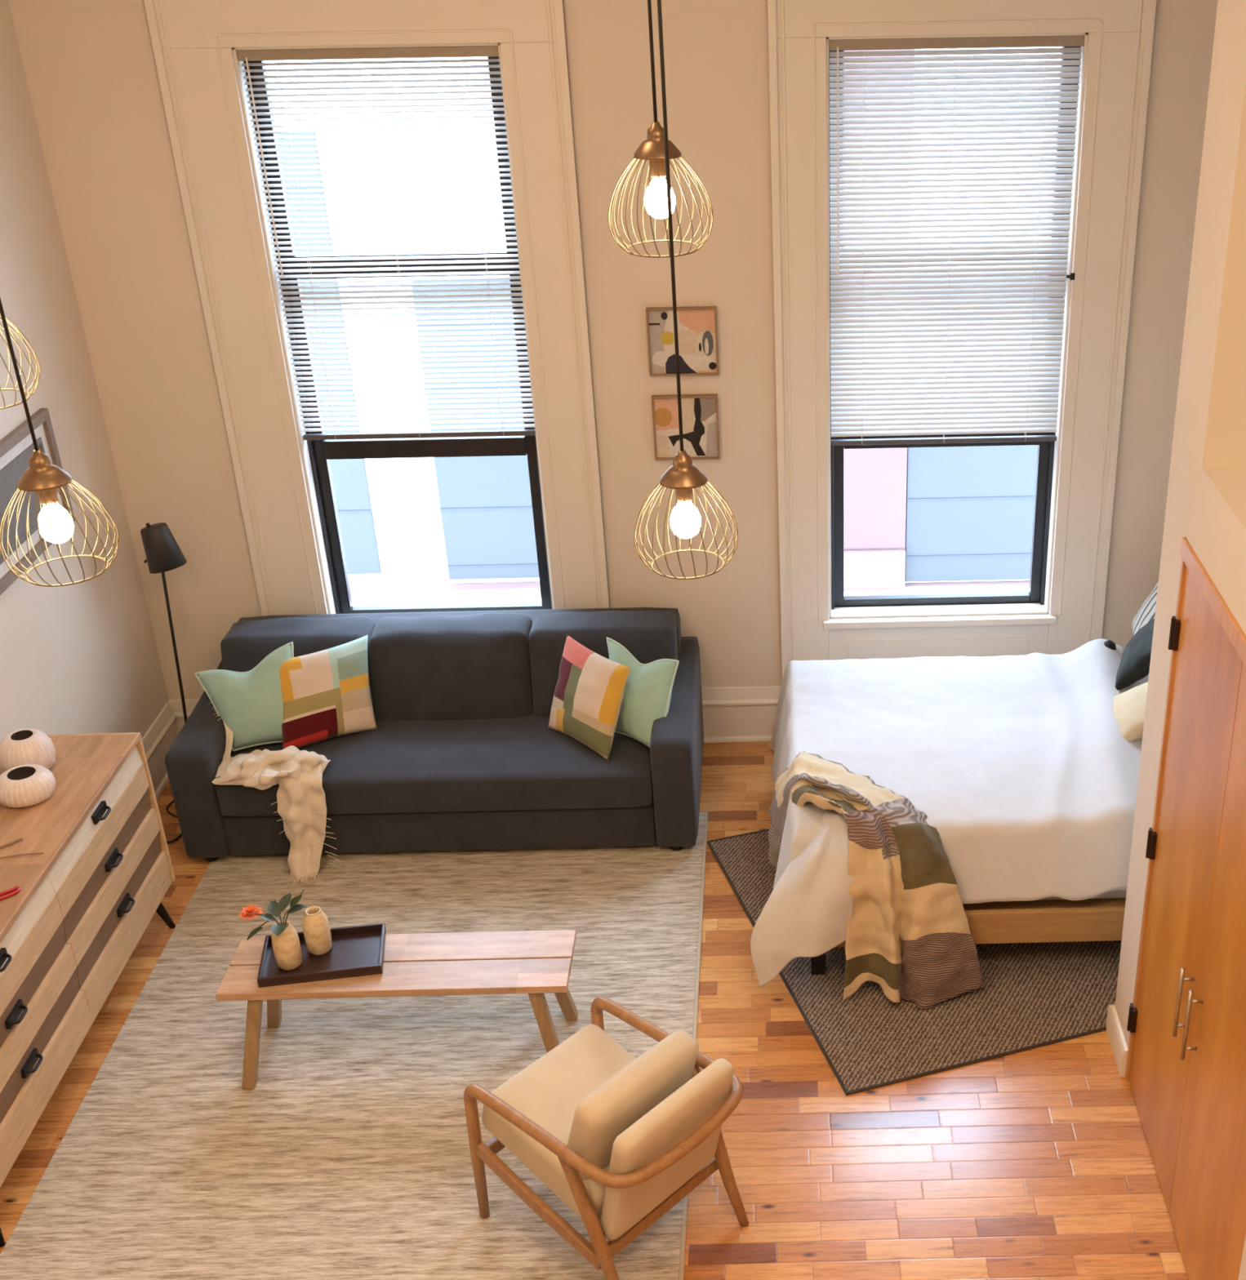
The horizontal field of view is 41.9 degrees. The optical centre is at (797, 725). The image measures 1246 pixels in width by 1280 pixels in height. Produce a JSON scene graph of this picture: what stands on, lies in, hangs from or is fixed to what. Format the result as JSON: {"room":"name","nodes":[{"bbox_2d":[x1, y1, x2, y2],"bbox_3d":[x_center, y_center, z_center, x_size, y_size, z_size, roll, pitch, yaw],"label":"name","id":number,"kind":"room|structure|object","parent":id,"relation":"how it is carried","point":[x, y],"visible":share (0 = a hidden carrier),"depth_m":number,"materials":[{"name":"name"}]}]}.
{"room":"studio apartment","nodes":[
{"label":"studio apartment","id":0,"kind":"room"},
{"bbox_2d":[0,0,168,765],"bbox_3d":[-3.238,0.118,3.302,0.200,4.900,8.800,-1,29,-1],"label":"wall","id":1,"kind":"structure","parent":0,"point":[83,657],"depth_m":6.98,"materials":[{"name":"paint"}]},
{"bbox_2d":[0,408,75,595],"bbox_3d":[-3.182,-0.886,6.519,0.031,0.510,0.980,-1,29,-1],"label":"framed picture","id":2,"kind":"object","parent":1,"relation":"attached to","point":[16,447],"visible":0.66,"depth_m":6.59,"materials":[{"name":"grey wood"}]},
{"bbox_2d":[0,437,57,564],"bbox_3d":[-3.181,-0.886,6.519,0.006,0.320,0.780,-1,29,-1],"label":"print","id":3,"kind":"object","parent":2,"relation":"attached to","point":[12,468],"depth_m":6.56},
{"bbox_2d":[142,702,177,799],"bbox_3d":[-3.088,2.134,4.397,0.034,0.307,8.766,-1,29,-1],"label":"baseboard","id":4,"kind":"structure","parent":1,"relation":"attached to","point":[162,734],"depth_m":8.01,"materials":[{"name":"paint"}]},
{"bbox_2d":[0,741,1187,1279],"bbox_3d":[-0.355,2.218,4.609,5.900,0.120,9.340,-1,29,-1],"label":"floor","id":5,"kind":"structure","parent":0,"point":[1037,1163],"depth_m":5.74,"materials":[{"name":"brown wood"}]},
{"bbox_2d":[0,732,175,1247],"bbox_3d":[-2.889,0.909,5.970,0.495,0.937,1.935,-1,29,-1],"label":"dresser","id":6,"kind":"object","parent":5,"relation":"on","point":[82,905],"visible":1,"depth_m":5.99,"materials":[{"name":"brown wood"}]},
{"bbox_2d":[0,886,20,900],"bbox_3d":[-2.793,0.602,5.543,0.222,0.012,0.050,-20,34,-31],"label":"clip","id":7,"kind":"object","parent":6,"relation":"on","point":[17,888],"visible":1,"depth_m":5.58,"materials":[{"name":"plastic"}]},
{"bbox_2d":[0,837,22,848],"bbox_3d":[-2.896,0.442,5.834,0.167,0.010,0.014,-25,37,-36],"label":"twig","id":8,"kind":"object","parent":6,"relation":"on","point":[20,838],"visible":1,"depth_m":5.86,"materials":[{"name":"brown wood"}]},
{"bbox_2d":[0,852,43,858],"bbox_3d":[-2.873,0.484,5.759,0.321,0.005,0.030,-11,31,-18],"label":"twig","id":9,"kind":"object","parent":6,"relation":"on","point":[35,852],"visible":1,"depth_m":5.79,"materials":[{"name":"brown wood"}]},
{"bbox_2d":[0,764,55,807],"bbox_3d":[-2.944,0.227,6.127,0.216,0.108,0.214,-1,29,-1],"label":"ribbed vase","id":10,"kind":"object","parent":6,"relation":"on","point":[28,784],"visible":1,"depth_m":6.07,"materials":[{"name":"white ceramic"}]},
{"bbox_2d":[0,728,55,771],"bbox_3d":[-3.018,0.106,6.298,0.204,0.158,0.202,-1,29,-1],"label":"ribbed vase","id":11,"kind":"object","parent":6,"relation":"on","point":[24,746],"visible":0.84,"depth_m":6.23,"materials":[{"name":"white ceramic"}]},
{"bbox_2d":[140,522,186,723],"bbox_3d":[-2.990,-0.326,7.737,0.311,1.388,0.236,-1,29,-1],"label":"floor lamp","id":12,"kind":"object","parent":5,"relation":"on","point":[163,553],"visible":0.58,"depth_m":7.40,"materials":[{"name":"black metal"}]},
{"bbox_2d":[165,800,182,843],"bbox_3d":[-3.000,0.465,7.727,0.181,0.009,0.529,1,29,4],"label":"power cable","id":13,"kind":"object","parent":5,"relation":"on","point":[171,802],"visible":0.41,"depth_m":7.77,"materials":[{"name":"black plastic"}]},
{"bbox_2d":[0,811,707,1279],"bbox_3d":[-1.533,1.381,6.027,2.283,0.010,3.880,-1,29,-1],"label":"area rug","id":14,"kind":"object","parent":5,"relation":"on","point":[348,1157],"visible":0.64,"depth_m":6.04,"materials":[{"name":"beige carpet"}]},
{"bbox_2d":[215,929,577,1089],"bbox_3d":[-1.486,1.075,6.133,1.280,0.438,0.405,-1,29,-1],"label":"coffee table","id":15,"kind":"object","parent":14,"relation":"on","point":[535,963],"visible":0.84,"depth_m":5.98,"materials":[{"name":"brown wood"}]},
{"bbox_2d":[257,922,386,987],"bbox_3d":[-1.781,0.859,6.039,0.444,0.038,0.276,-5,29,-8],"label":"tray","id":16,"kind":"object","parent":15,"relation":"on","point":[358,950],"visible":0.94,"depth_m":6.02,"materials":[{"name":"brown wood"}]},
{"bbox_2d":[271,920,302,970],"bbox_3d":[-1.895,0.814,5.962,0.098,0.178,0.098,-1,29,-1],"label":"bud vase","id":17,"kind":"object","parent":16,"relation":"on","point":[286,948],"visible":0.91,"depth_m":5.93,"materials":[{"name":"beige ceramic"}]},
{"bbox_2d":[238,888,306,940],"bbox_3d":[-1.938,0.721,5.919,0.256,0.152,0.187,-1,29,-1],"label":"flower sprig","id":18,"kind":"object","parent":17,"relation":"in","point":[274,908],"visible":1,"depth_m":5.92,"materials":[{"name":"green plant"}]},
{"bbox_2d":[302,906,332,955],"bbox_3d":[-1.807,0.768,6.042,0.098,0.178,0.098,-1,29,-1],"label":"bud vase","id":19,"kind":"object","parent":16,"relation":"on","point":[315,923],"visible":1,"depth_m":6.01,"materials":[{"name":"beige ceramic"}]},
{"bbox_2d":[164,607,703,862],"bbox_3d":[-1.649,0.001,7.653,2.345,0.839,1.055,-1,29,-1],"label":"sofa","id":20,"kind":"object","parent":14,"relation":"on","point":[462,753],"visible":0.68,"depth_m":7.38,"materials":[{"name":"grey fabric"}]},
{"bbox_2d":[194,641,293,751],"bbox_3d":[-2.532,-0.127,7.407,0.471,0.435,0.257,-6,29,-8],"label":"throw pillow","id":21,"kind":"object","parent":20,"relation":"on","point":[249,703],"visible":0.78,"depth_m":7.35,"materials":[{"name":"green fabric"}]},
{"bbox_2d":[200,684,341,884],"bbox_3d":[-2.520,0.257,7.394,1.043,0.668,0.426,20,35,33],"label":"throw blanket","id":22,"kind":"object","parent":20,"relation":"on","point":[300,794],"visible":0.94,"depth_m":7.17,"materials":[{"name":"beige fabric"}]},
{"bbox_2d":[220,616,374,715],"bbox_3d":[-2.383,-0.247,7.741,0.692,0.465,0.377,-1,29,-1],"label":"cushion","id":23,"kind":"object","parent":20,"relation":"on","point":[246,644],"depth_m":7.61,"materials":[{"name":"grey fabric"}]},
{"bbox_2d":[279,635,377,749],"bbox_3d":[-2.192,-0.145,7.474,0.519,0.387,0.237,-16,32,-26],"label":"throw pillow","id":24,"kind":"object","parent":20,"relation":"on","point":[326,694],"visible":1,"depth_m":7.42,"materials":[{"name":"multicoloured fabric"}]},
{"bbox_2d":[368,613,533,720],"bbox_3d":[-1.656,-0.265,7.749,0.747,0.465,0.380,-1,29,-1],"label":"cushion","id":25,"kind":"object","parent":20,"relation":"on","point":[477,667],"depth_m":7.62,"materials":[{"name":"grey fabric"}]},
{"bbox_2d":[547,634,630,760],"bbox_3d":[-0.968,-0.134,7.419,0.519,0.387,0.251,23,37,37],"label":"throw pillow","id":26,"kind":"object","parent":20,"relation":"on","point":[589,690],"visible":1,"depth_m":7.35,"materials":[{"name":"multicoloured fabric"}]},
{"bbox_2d":[528,610,677,716],"bbox_3d":[-0.929,-0.281,7.757,0.692,0.464,0.377,-1,29,-1],"label":"cushion","id":27,"kind":"object","parent":20,"relation":"on","point":[650,636],"depth_m":7.62,"materials":[{"name":"grey fabric"}]},
{"bbox_2d":[606,637,679,747],"bbox_3d":[-0.758,-0.139,7.413,0.412,0.398,0.287,12,31,22],"label":"throw pillow","id":28,"kind":"object","parent":20,"relation":"on","point":[646,697],"visible":0.74,"depth_m":7.37,"materials":[{"name":"green fabric"}]},
{"bbox_2d":[462,995,748,1279],"bbox_3d":[-0.603,1.357,5.293,0.774,0.748,0.622,21,36,34],"label":"armchair","id":29,"kind":"object","parent":14,"relation":"on","point":[621,1139],"visible":1,"depth_m":5.11,"materials":[{"name":"beige fabric"}]},
{"bbox_2d":[481,1023,635,1222],"bbox_3d":[-0.683,1.311,5.344,0.550,0.188,0.510,35,43,24],"label":"seat cushion","id":30,"kind":"object","parent":29,"relation":"on","point":[548,1091],"depth_m":5.27,"materials":[{"name":"fabric"}]},
{"bbox_2d":[566,1030,698,1180],"bbox_3d":[-0.531,1.213,5.144,0.146,0.362,0.490,37,43,23],"label":"cushion","id":31,"kind":"object","parent":29,"relation":"on","point":[611,1108],"depth_m":5.00,"materials":[{"name":"fabric"}]},
{"bbox_2d":[706,828,1121,1095],"bbox_3d":[0.684,0.814,6.990,1.712,0.011,1.838,-10,30,-16],"label":"floor mat","id":32,"kind":"object","parent":5,"relation":"on","point":[1031,995],"visible":0.41,"depth_m":6.42,"materials":[{"name":"brown carpet"}]},
{"bbox_2d":[810,897,1125,974],"bbox_3d":[1.101,0.197,7.060,2.280,0.988,1.670,-1,29,-1],"label":"bed","id":33,"kind":"object","parent":32,"relation":"on","point":[1088,919],"visible":0.09,"depth_m":6.45,"materials":[{"name":"brown wood"}]},
{"bbox_2d":[1036,674,1148,900],"bbox_3d":[1.106,0.233,7.080,2.170,0.356,1.430,-1,29,-1],"label":"mattress","id":34,"kind":"object","parent":33,"relation":"on","point":[1117,893],"visible":0.05,"depth_m":6.53,"materials":[{"name":"white fabric"}]},
{"bbox_2d":[750,638,1142,987],"bbox_3d":[0.682,0.306,7.012,1.687,0.666,1.880,0,29,2],"label":"duvet","id":35,"kind":"object","parent":34,"relation":"on","point":[1023,768],"visible":0.85,"depth_m":6.70,"materials":[{"name":"white fabric"}]},
{"bbox_2d":[768,751,983,1008],"bbox_3d":[0.196,0.592,6.556,0.467,0.797,1.157,-22,35,-33],"label":"throw","id":36,"kind":"object","parent":35,"relation":"on","point":[908,934],"visible":0.98,"depth_m":6.34,"materials":[{"name":"fabric"}]},
{"bbox_2d":[1103,640,1115,649],"bbox_3d":[1.462,-0.367,7.569,0.068,0.068,0.066,-1,29,-1],"label":"tassel","id":37,"kind":"object","parent":35,"relation":"on","point":[1109,644],"visible":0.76,"depth_m":7.54,"materials":[{"name":"grey fabric"}]},
{"bbox_2d":[1112,681,1147,741],"bbox_3d":[1.521,-0.081,6.963,0.350,0.206,0.400,-1,29,-1],"label":"bed pillow","id":38,"kind":"object","parent":35,"relation":"on","point":[1128,706],"visible":0.3,"depth_m":6.91,"materials":[{"name":"beige fabric"}]},
{"bbox_2d":[1115,617,1154,689],"bbox_3d":[1.596,-0.354,7.316,0.243,0.256,0.502,8,30,16],"label":"bed pillow","id":39,"kind":"object","parent":35,"relation":"on","point":[1134,666],"visible":0.58,"depth_m":7.19,"materials":[{"name":"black fabric"}]},
{"bbox_2d":[1132,581,1158,635],"bbox_3d":[1.727,-0.562,7.582,0.267,0.420,0.433,2,29,6],"label":"bed pillow","id":40,"kind":"object","parent":33,"relation":"on","point":[1146,612],"visible":0.19,"depth_m":7.59,"materials":[{"name":"fabric"}]},
{"bbox_2d":[8,0,1217,699],"bbox_3d":[-0.485,-2.146,7.329,5.900,4.900,0.320,-1,29,-1],"label":"wall","id":41,"kind":"structure","parent":0,"point":[90,67],"depth_m":7.25,"materials":[{"name":"paint"}]},
{"bbox_2d":[168,698,199,734],"bbox_3d":[-2.917,0.005,8.253,0.565,0.307,0.034,-1,29,-1],"label":"baseboard","id":42,"kind":"structure","parent":41,"relation":"attached to","point":[175,705],"depth_m":8.20,"materials":[{"name":"paint"}]},
{"bbox_2d":[143,0,609,616],"bbox_3d":[-1.804,-1.524,7.522,1.710,3.660,0.215,-1,29,-1],"label":"window","id":43,"kind":"structure","parent":41,"relation":"in","point":[193,41],"depth_m":7.19,"materials":[{"name":"paint"}]},
{"bbox_2d":[236,45,535,439],"bbox_3d":[-1.793,-2.102,7.174,1.096,1.707,0.062,-1,29,-1],"label":"blind","id":44,"kind":"object","parent":43,"relation":"attached to","point":[246,55],"visible":1,"depth_m":7.17,"materials":[{"name":"grey plastic"}]},
{"bbox_2d":[645,306,719,376],"bbox_3d":[-0.526,-1.750,7.343,0.318,0.310,0.033,-1,29,-1],"label":"framed picture","id":45,"kind":"object","parent":41,"relation":"attached to","point":[697,330],"visible":1,"depth_m":7.34,"materials":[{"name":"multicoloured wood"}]},
{"bbox_2d":[651,393,719,460],"bbox_3d":[-0.524,-1.395,7.539,0.306,0.307,0.033,-1,29,-1],"label":"framed picture","id":46,"kind":"object","parent":41,"relation":"attached to","point":[700,412],"visible":0.98,"depth_m":7.53,"materials":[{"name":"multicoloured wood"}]},
{"bbox_2d":[701,685,781,742],"bbox_3d":[-0.503,-0.049,8.282,0.843,0.307,0.034,-1,29,-1],"label":"baseboard","id":47,"kind":"structure","parent":41,"relation":"attached to","point":[739,713],"depth_m":8.28,"materials":[{"name":"paint"}]},
{"bbox_2d":[767,0,1155,679],"bbox_3d":[0.701,-1.580,7.552,1.613,3.660,0.215,-1,29,-1],"label":"window","id":48,"kind":"structure","parent":41,"relation":"in","point":[814,606],"depth_m":7.38,"materials":[{"name":"paint"}]},
{"bbox_2d":[828,35,1084,445],"bbox_3d":[0.680,-2.123,7.223,1.079,1.787,0.062,-1,29,-1],"label":"blind","id":49,"kind":"object","parent":48,"relation":"attached to","point":[861,418],"visible":1,"depth_m":7.21,"materials":[{"name":"grey plastic"}]},
{"bbox_2d":[1114,0,1245,1279],"bbox_3d":[1.824,0.584,2.311,1.125,4.900,6.400,-1,29,-1],"label":"wall","id":50,"kind":"structure","parent":0,"point":[1206,504],"depth_m":4.71,"materials":[{"name":"paint"}]},
{"bbox_2d":[1105,1004,1114,1031],"bbox_3d":[1.778,1.123,6.274,1.147,0.129,0.022,-1,29,-1],"label":"baseboard","id":51,"kind":"structure","parent":50,"relation":"attached to","point":[1109,1006],"depth_m":6.25,"materials":[{"name":"paint"}]},
{"bbox_2d":[1106,1005,1127,1076],"bbox_3d":[1.218,1.205,6.143,0.022,0.129,0.263,-1,29,-1],"label":"baseboard","id":52,"kind":"structure","parent":50,"relation":"attached to","point":[1114,1032],"depth_m":6.11,"materials":[{"name":"paint"}]},
{"bbox_2d":[1124,558,1186,1080],"bbox_3d":[1.246,0.374,5.520,0.064,2.184,0.021,-1,29,-1],"label":"trim","id":53,"kind":"structure","parent":50,"relation":"attached to","point":[1182,572],"depth_m":5.44,"materials":[{"name":"brown wood"}]},
{"bbox_2d":[1126,566,1242,1213],"bbox_3d":[1.226,0.559,5.242,0.082,2.113,0.700,-1,29,-1],"label":"door","id":54,"kind":"structure","parent":50,"relation":"in","point":[1183,848],"depth_m":5.15,"materials":[{"name":"brown wood"}]},
{"bbox_2d":[1168,662,1245,1279],"bbox_3d":[1.241,0.900,4.625,0.082,2.113,0.704,-1,29,-1],"label":"door","id":55,"kind":"structure","parent":50,"relation":"in","point":[1207,1210],"depth_m":4.74,"materials":[{"name":"brown wood"}]},
{"bbox_2d":[1179,537,1245,666],"bbox_3d":[1.237,-0.221,4.403,0.062,0.061,1.403,-1,29,-1],"label":"trim","id":56,"kind":"structure","parent":50,"relation":"attached to","point":[1224,616],"depth_m":4.64,"materials":[{"name":"brown wood"}]},
{"bbox_3d":[-0.425,-2.190,2.178,5.900,0.150,9.340,-1,29,-1],"label":"ceiling","id":57,"kind":"structure","parent":0,"visible":0},
{"bbox_2d":[0,314,39,409],"bbox_3d":[-1.929,-1.616,3.345,0.252,1.938,0.252,-1,29,-1],"label":"pendant lamp","id":58,"kind":"object","parent":57,"relation":"hanging from","point":[15,328],"visible":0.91,"depth_m":3.79,"materials":[{"name":"gold metal"}]},
{"bbox_2d":[0,297,119,586],"bbox_3d":[-1.707,-1.345,3.180,0.252,2.260,0.252,-1,29,-1],"label":"pendant lamp","id":59,"kind":"object","parent":57,"relation":"hanging from","point":[55,523],"visible":1,"depth_m":3.62,"materials":[{"name":"gold metal"}]},
{"bbox_2d":[37,488,59,505],"bbox_3d":[-1.694,-0.528,3.631,0.042,0.056,0.042,-1,29,-1],"label":"socket","id":60,"kind":"object","parent":59,"relation":"attached to","point":[49,500],"depth_m":3.62,"materials":[{"name":"brown metal"}]},
{"bbox_2d":[607,0,712,257],"bbox_3d":[-0.340,-1.882,3.499,0.252,1.666,0.252,-1,29,-1],"label":"pendant lamp","id":61,"kind":"object","parent":57,"relation":"hanging from","point":[652,149],"visible":0.93,"depth_m":3.80,"materials":[{"name":"gold metal"}]},
{"bbox_2d":[648,160,666,178],"bbox_3d":[-0.331,-1.325,3.806,0.042,0.056,0.042,-1,29,-1],"label":"socket","id":62,"kind":"object","parent":61,"relation":"attached to","point":[662,174],"depth_m":3.79,"materials":[{"name":"brown metal"}]},
{"bbox_2d":[633,0,737,579],"bbox_3d":[-0.286,-1.421,3.370,0.252,2.350,0.252,-1,29,-1],"label":"pendant lamp","id":63,"kind":"object","parent":57,"relation":"hanging from","point":[684,477],"visible":1,"depth_m":3.80,"materials":[{"name":"gold metal"}]},
{"bbox_2d":[675,488,693,502],"bbox_3d":[-0.272,-0.564,3.843,0.042,0.056,0.042,-1,29,-1],"label":"socket","id":64,"kind":"object","parent":63,"relation":"attached to","point":[680,494],"depth_m":3.83,"materials":[{"name":"brown metal"}]},
{"label":"outside","id":65,"kind":"structure","parent":0,"visible":0},
{"bbox_3d":[-0.101,1.716,11.705,18.000,0.100,3.560,-1,29,-1],"label":"pavement","id":66,"kind":"object","parent":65,"visible":0},
{"bbox_2d":[264,46,1061,602],"bbox_3d":[-0.198,-2.679,11.599,18.000,7.700,0.500,-1,29,-1],"label":"neighbouring building","id":67,"kind":"structure","parent":66,"relation":"on","point":[947,517],"depth_m":11.87,"materials":[{"name":"white"}]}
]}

